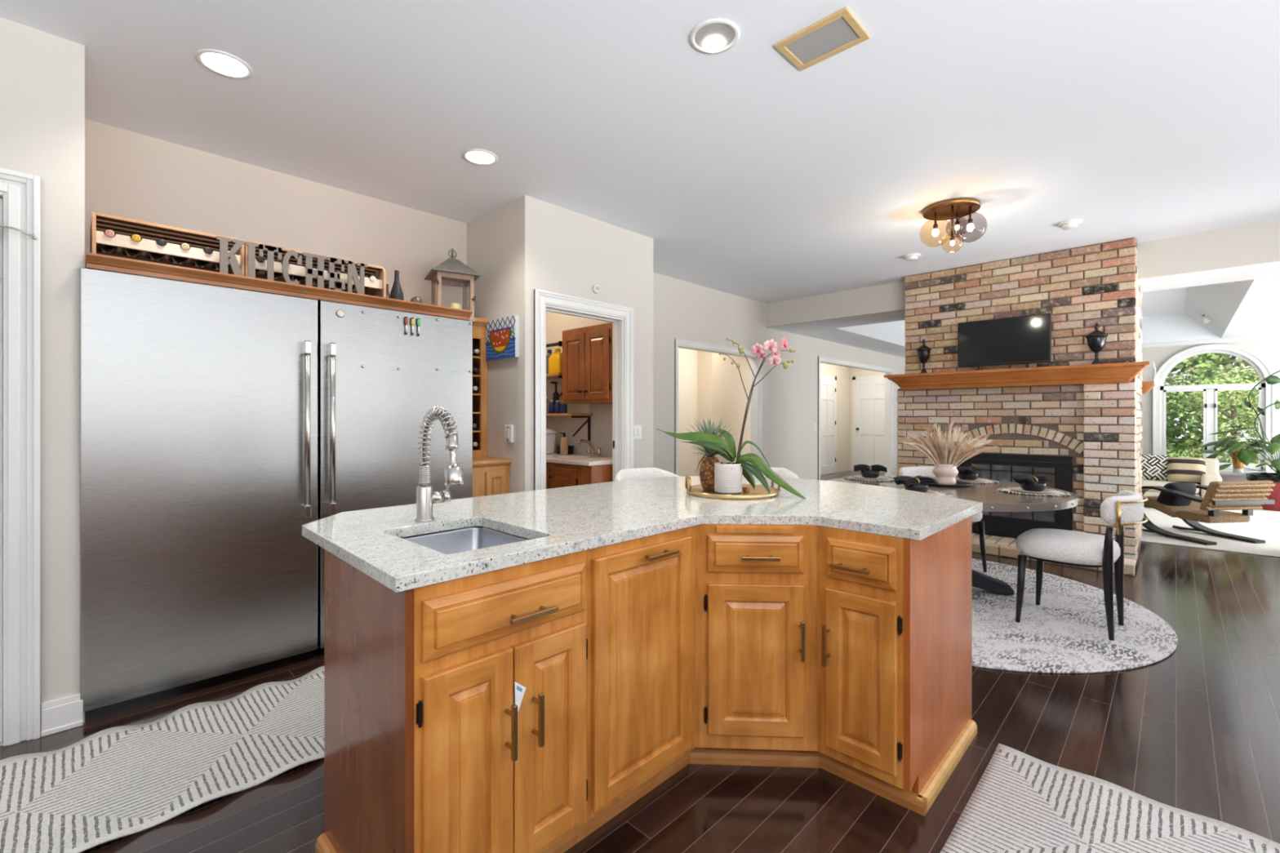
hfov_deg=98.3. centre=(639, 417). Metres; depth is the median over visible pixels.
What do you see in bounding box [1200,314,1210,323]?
track light
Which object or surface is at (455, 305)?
pillar candle
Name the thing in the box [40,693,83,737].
baseboard
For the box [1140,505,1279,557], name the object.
area rug
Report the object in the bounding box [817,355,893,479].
trim
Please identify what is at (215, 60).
recessed light
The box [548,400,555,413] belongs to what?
bottle
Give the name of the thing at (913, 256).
smoke detector
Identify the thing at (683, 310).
wall
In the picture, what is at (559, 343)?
rod
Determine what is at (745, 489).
jar
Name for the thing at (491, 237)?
wall partition
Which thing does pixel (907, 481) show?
napkin
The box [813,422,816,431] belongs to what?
light switch
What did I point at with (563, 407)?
bottle
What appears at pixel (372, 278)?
wine bottle
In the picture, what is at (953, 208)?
globe ceiling light
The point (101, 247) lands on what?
wine bottle
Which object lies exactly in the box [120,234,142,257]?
wine bottle
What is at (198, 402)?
refrigerator
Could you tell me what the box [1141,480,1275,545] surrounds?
rocking chair
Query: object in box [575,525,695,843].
base cabinet
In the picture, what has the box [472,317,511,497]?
hutch
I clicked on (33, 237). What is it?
curtain rod
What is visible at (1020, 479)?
napkin
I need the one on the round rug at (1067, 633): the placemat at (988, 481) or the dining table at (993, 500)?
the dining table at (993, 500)
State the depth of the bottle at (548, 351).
5.42 m
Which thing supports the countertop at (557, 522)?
on the base cabinet at (756, 585)
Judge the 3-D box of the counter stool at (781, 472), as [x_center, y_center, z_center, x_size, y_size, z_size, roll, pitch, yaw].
[0.770,0.799,3.479,0.474,0.944,0.456,0,0,12]
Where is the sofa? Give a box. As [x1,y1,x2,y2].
[1141,457,1222,505]
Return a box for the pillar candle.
[450,302,460,308]
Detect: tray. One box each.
[684,475,780,499]
[928,480,970,487]
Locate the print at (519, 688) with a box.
[516,685,522,692]
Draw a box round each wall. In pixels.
[0,17,84,746]
[84,119,466,309]
[515,195,653,492]
[546,311,612,456]
[653,272,906,479]
[678,347,849,476]
[697,350,750,475]
[765,219,1279,327]
[849,367,884,470]
[1140,334,1279,481]
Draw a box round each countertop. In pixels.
[302,475,982,592]
[546,452,612,466]
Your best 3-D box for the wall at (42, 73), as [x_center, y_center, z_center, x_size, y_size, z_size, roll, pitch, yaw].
[-3.943,-0.140,0.719,0.137,2.820,4.545,0,0,44]
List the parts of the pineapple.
crown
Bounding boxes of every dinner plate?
[853,475,887,479]
[903,488,938,494]
[955,476,986,481]
[1009,487,1057,493]
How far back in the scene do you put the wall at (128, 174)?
3.41 m
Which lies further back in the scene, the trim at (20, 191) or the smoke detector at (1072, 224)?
the smoke detector at (1072, 224)
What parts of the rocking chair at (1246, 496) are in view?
seat, backrest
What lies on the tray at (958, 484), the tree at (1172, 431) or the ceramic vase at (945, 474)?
the ceramic vase at (945, 474)
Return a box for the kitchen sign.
[216,235,368,293]
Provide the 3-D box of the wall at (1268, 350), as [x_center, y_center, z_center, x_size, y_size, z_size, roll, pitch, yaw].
[9.104,0.021,8.675,8.999,2.499,0.190,0,0,44]
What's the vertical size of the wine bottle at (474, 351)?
0.073 m
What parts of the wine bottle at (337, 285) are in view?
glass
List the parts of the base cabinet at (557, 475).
door, door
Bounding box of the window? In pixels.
[1152,343,1275,472]
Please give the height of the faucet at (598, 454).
0.159 m
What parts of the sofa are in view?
backrest, arm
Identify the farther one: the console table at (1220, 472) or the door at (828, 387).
the door at (828, 387)
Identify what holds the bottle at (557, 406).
on the shelf at (573, 415)
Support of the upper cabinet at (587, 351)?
attached to the wall at (601, 420)
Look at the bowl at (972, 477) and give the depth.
4.38 m
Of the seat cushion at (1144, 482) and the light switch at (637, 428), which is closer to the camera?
the light switch at (637, 428)
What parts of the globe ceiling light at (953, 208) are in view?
stem, bulb, ceiling plate, stem, bulb, stem, bulb, stem, bulb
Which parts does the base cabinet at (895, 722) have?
handle, handle, door, drawer, shoe moulding, panel, shoe moulding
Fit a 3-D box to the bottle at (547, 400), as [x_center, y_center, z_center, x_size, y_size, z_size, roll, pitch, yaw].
[-0.935,-0.128,5.501,0.071,0.170,0.072,0,0,44]
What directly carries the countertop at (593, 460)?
on the base cabinet at (557, 475)
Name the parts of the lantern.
post, rail, post, rail, rail, post, rail, post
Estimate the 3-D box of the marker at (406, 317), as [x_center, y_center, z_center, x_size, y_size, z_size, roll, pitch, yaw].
[-1.368,-0.539,3.239,0.018,0.105,0.019,0,0,44]
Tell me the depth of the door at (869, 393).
12.96 m
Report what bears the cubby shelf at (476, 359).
attached to the hutch
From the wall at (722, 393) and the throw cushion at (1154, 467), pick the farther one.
the wall at (722, 393)
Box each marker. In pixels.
[404,316,408,334]
[410,317,414,335]
[417,318,420,336]
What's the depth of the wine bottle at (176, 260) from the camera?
2.70 m
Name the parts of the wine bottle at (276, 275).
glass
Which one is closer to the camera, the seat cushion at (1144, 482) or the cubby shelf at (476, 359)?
the cubby shelf at (476, 359)
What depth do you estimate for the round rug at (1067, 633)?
3.29 m
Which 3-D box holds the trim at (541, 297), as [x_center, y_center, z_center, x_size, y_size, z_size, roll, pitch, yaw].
[-0.400,0.181,4.239,0.026,2.177,0.978,0,0,44]
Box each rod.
[0,225,36,239]
[546,341,562,347]
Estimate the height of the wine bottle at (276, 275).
0.073 m
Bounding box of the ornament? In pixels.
[410,296,422,302]
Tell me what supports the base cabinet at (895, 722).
on the floor
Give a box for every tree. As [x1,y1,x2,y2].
[1164,353,1258,457]
[1164,353,1259,462]
[1165,365,1260,463]
[1172,357,1259,462]
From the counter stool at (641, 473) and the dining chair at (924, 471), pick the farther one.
the dining chair at (924, 471)
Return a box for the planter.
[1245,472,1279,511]
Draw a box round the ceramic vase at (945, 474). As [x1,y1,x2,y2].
[932,462,958,484]
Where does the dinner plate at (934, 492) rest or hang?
on the placemat at (940, 493)
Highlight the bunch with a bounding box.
[900,419,1002,467]
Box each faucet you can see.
[414,406,463,522]
[577,439,602,457]
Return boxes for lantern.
[424,248,481,324]
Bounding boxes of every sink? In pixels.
[401,526,528,555]
[553,456,591,458]
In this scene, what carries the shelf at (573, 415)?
attached to the wall at (601, 420)
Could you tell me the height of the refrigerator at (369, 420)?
1.893 m
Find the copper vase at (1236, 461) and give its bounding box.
[1230,448,1249,472]
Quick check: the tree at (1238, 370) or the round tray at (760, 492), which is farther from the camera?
the tree at (1238, 370)
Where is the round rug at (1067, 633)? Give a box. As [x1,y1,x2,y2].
[972,558,1177,673]
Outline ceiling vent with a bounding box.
[774,6,870,71]
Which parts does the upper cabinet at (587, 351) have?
door, door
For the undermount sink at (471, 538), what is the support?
in the countertop at (557, 522)
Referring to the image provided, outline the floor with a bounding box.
[0,470,1279,852]
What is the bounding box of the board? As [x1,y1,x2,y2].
[361,311,400,369]
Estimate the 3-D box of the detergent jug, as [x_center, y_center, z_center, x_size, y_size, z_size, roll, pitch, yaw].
[-0.791,-0.547,5.320,0.176,0.250,0.104,0,0,44]
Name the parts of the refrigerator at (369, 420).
handle mount, handle mount, handle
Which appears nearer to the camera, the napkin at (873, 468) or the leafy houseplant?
the napkin at (873, 468)
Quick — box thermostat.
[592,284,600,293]
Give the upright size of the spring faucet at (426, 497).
0.387 m
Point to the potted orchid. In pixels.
(727, 475)
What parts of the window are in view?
sash, sash, sill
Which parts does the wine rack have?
rail, bottle rail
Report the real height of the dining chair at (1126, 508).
0.820 m
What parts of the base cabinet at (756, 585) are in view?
shoe moulding, drawer, door, handle, handle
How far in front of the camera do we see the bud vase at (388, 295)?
3.46 m
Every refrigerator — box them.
[80,266,317,721]
[317,300,472,655]
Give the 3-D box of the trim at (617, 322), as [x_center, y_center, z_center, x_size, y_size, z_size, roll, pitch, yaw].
[-0.452,0.228,4.290,0.120,2.084,0.793,0,0,44]
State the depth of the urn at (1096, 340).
4.82 m
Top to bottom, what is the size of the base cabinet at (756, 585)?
0.887 m
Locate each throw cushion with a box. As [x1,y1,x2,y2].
[1141,454,1169,480]
[1156,482,1196,506]
[1167,457,1205,484]
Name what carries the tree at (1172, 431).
on the ground
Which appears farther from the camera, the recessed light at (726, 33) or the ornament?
the ornament
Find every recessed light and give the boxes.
[195,48,253,79]
[462,148,497,165]
[688,17,740,53]
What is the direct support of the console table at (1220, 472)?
on the floor
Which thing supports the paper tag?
attached to the base cabinet at (428, 748)
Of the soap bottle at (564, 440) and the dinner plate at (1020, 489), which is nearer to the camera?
the dinner plate at (1020, 489)
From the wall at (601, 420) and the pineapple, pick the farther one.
the wall at (601, 420)
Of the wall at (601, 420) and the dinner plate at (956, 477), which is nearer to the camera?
the dinner plate at (956, 477)
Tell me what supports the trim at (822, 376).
attached to the wall at (687, 358)
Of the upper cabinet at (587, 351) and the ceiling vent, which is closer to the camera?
the ceiling vent
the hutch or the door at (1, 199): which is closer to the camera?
the door at (1, 199)
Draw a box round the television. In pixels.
[957,313,1051,370]
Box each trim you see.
[0,168,40,746]
[533,288,633,490]
[545,304,623,488]
[675,338,761,475]
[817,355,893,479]
[820,374,884,472]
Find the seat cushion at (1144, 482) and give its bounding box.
[1141,480,1199,493]
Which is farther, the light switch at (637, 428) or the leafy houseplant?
the leafy houseplant
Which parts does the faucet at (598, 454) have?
spout, tap handle, plate, tap handle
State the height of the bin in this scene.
0.245 m
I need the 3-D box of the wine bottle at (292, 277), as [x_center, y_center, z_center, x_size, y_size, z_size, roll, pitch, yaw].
[-1.874,-0.805,3.064,0.289,0.073,0.073,0,0,44]
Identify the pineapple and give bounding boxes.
[684,417,736,490]
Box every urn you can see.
[915,338,931,373]
[1084,322,1108,364]
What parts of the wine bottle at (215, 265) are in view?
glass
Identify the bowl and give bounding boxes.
[860,471,879,478]
[904,482,928,493]
[957,472,978,480]
[1020,482,1046,491]
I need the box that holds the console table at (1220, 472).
[1218,470,1259,475]
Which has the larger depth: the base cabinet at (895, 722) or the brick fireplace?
the brick fireplace
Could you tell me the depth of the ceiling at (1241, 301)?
7.35 m
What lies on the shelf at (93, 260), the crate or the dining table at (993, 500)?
the crate
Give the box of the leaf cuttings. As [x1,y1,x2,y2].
[1200,436,1271,466]
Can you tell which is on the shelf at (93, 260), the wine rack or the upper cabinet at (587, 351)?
the wine rack
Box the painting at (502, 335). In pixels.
[485,315,519,360]
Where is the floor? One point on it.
(1196, 729)
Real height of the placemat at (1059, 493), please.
0.012 m
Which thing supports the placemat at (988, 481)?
on the dining table at (993, 500)
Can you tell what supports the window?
attached to the wall at (1268, 350)
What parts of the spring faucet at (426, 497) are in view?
lever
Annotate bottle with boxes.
[96,229,118,253]
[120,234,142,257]
[145,238,165,261]
[168,243,189,264]
[190,247,212,267]
[210,250,234,270]
[255,256,264,273]
[264,262,288,279]
[288,274,305,282]
[312,270,328,284]
[334,276,352,288]
[351,275,376,291]
[472,349,479,353]
[472,367,478,372]
[546,349,551,373]
[546,396,549,413]
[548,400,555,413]
[554,400,559,413]
[560,400,567,413]
[560,432,568,454]
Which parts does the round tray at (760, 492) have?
handle, handle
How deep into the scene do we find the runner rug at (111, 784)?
2.00 m
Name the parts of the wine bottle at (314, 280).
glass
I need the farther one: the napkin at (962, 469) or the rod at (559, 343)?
the rod at (559, 343)
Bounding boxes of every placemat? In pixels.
[843,475,894,481]
[929,489,953,497]
[955,478,999,484]
[995,487,1072,496]
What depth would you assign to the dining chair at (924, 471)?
4.84 m
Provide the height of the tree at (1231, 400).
3.779 m
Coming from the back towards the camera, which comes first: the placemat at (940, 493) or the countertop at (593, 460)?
the countertop at (593, 460)
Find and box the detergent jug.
[548,347,562,373]
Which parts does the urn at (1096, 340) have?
lid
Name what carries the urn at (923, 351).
on the brick fireplace
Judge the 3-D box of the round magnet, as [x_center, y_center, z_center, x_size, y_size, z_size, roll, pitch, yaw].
[-1.617,-0.564,2.989,0.010,0.042,0.042,0,0,44]
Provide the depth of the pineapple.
2.57 m
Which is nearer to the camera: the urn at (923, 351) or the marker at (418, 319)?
the marker at (418, 319)
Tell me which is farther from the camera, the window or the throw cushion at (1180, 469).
the window
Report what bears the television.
on the brick fireplace
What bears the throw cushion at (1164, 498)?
on the rocking chair at (1246, 496)
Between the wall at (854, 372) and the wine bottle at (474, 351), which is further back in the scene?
the wall at (854, 372)
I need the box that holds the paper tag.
[514,681,525,713]
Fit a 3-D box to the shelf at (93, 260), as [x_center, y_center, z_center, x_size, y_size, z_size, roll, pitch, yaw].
[-1.969,-0.652,3.185,0.840,0.055,1.736,0,0,44]
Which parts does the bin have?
lid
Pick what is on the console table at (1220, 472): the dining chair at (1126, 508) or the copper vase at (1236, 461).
the copper vase at (1236, 461)
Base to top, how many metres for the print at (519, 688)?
0.022 m
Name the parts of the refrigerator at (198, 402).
handle mount, handle mount, handle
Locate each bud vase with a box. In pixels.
[386,284,390,297]
[389,270,404,300]
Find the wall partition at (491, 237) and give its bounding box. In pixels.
[466,200,515,493]
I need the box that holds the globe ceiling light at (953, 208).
[920,197,986,253]
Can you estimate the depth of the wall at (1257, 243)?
4.78 m
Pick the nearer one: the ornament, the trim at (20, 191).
the trim at (20, 191)
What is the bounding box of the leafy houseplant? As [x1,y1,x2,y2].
[1208,425,1279,475]
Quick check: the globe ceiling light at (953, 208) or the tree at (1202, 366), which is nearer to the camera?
the globe ceiling light at (953, 208)
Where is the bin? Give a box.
[546,428,556,453]
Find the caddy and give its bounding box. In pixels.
[555,445,573,454]
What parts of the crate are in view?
rail, bottle rail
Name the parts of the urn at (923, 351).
lid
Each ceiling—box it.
[0,0,1279,303]
[768,261,1279,358]
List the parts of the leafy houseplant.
stem, stem, stem, stem, stem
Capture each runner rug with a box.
[0,665,324,852]
[940,743,1279,852]
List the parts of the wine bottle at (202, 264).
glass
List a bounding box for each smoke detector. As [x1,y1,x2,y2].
[903,253,920,261]
[1057,219,1081,229]
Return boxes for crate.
[244,240,386,297]
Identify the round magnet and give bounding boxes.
[336,309,345,317]
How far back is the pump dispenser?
5.53 m
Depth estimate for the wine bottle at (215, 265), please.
2.85 m
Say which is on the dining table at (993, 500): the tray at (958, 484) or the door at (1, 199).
the tray at (958, 484)
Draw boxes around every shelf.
[84,252,472,320]
[472,355,480,432]
[546,373,562,396]
[546,413,592,440]
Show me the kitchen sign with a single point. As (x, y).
(224, 256)
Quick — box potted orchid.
[656,337,805,498]
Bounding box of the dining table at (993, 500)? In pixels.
[827,475,1079,595]
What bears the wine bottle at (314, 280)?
in the crate
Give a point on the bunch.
(953, 448)
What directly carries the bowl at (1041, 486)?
on the dinner plate at (1020, 489)
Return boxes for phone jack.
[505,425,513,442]
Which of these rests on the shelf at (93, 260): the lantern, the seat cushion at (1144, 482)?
the lantern
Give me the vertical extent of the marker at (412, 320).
0.105 m
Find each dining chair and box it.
[895,466,986,572]
[1015,489,1147,640]
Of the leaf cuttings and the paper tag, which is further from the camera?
the leaf cuttings
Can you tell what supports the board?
attached to the refrigerator at (369, 420)
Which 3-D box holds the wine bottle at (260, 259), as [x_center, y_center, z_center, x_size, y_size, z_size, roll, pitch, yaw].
[-2.027,-0.805,2.907,0.289,0.073,0.073,0,0,44]
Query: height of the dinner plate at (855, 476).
0.013 m
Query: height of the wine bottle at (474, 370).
0.073 m
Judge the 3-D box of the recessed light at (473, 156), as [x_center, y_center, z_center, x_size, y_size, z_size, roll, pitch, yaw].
[-0.948,-1.544,3.283,0.204,0.012,0.204,0,0,44]
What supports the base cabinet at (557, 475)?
on the floor
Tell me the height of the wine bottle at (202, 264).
0.073 m
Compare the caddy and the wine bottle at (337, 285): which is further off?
the caddy
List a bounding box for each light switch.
[633,425,641,439]
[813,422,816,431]
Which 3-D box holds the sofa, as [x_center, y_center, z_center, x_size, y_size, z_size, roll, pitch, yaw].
[7.138,0.916,8.185,2.000,0.680,0.910,0,0,44]
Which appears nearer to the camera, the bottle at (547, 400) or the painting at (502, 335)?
the painting at (502, 335)
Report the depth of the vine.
7.80 m
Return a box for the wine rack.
[89,211,244,275]
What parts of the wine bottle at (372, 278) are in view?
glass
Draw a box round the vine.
[1244,370,1279,443]
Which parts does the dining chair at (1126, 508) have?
leg, leg, seat frame, seat, leg, leg, backrest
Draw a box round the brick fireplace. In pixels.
[884,237,1154,575]
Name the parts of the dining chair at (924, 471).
backrest, seat, leg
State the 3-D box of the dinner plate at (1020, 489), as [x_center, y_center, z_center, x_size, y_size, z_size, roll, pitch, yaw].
[2.678,0.495,3.769,0.266,0.013,0.266,0,0,44]
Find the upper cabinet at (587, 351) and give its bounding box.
[562,322,612,404]
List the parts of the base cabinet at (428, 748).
shoe moulding, panel, door, drawer, handle, handle, handle, door, shoe moulding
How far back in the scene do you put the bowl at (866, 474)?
4.53 m
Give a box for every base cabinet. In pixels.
[315,549,587,852]
[546,462,612,488]
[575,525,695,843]
[688,524,818,768]
[817,515,977,816]
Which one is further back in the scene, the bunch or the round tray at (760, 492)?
the bunch
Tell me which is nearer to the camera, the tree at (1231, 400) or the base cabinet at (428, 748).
the base cabinet at (428, 748)
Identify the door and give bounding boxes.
[0,198,3,742]
[820,378,835,475]
[855,378,884,472]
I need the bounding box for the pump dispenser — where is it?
[550,381,559,403]
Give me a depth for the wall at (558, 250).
4.16 m
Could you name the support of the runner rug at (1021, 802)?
on the floor
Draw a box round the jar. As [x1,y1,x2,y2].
[742,486,749,492]
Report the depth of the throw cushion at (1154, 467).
7.84 m
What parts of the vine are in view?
vine stem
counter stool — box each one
[613,467,679,481]
[742,466,799,478]
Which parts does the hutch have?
rail, crown, door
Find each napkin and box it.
[853,464,887,472]
[893,475,940,486]
[956,465,981,475]
[1011,474,1054,484]
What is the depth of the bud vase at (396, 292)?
3.34 m
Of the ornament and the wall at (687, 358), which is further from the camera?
the wall at (687, 358)
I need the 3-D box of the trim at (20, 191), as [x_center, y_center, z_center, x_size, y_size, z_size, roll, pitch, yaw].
[-2.759,0.156,1.819,0.031,2.228,1.068,0,0,44]
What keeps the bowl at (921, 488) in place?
on the dinner plate at (934, 492)
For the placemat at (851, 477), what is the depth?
4.50 m
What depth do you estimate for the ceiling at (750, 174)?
2.83 m

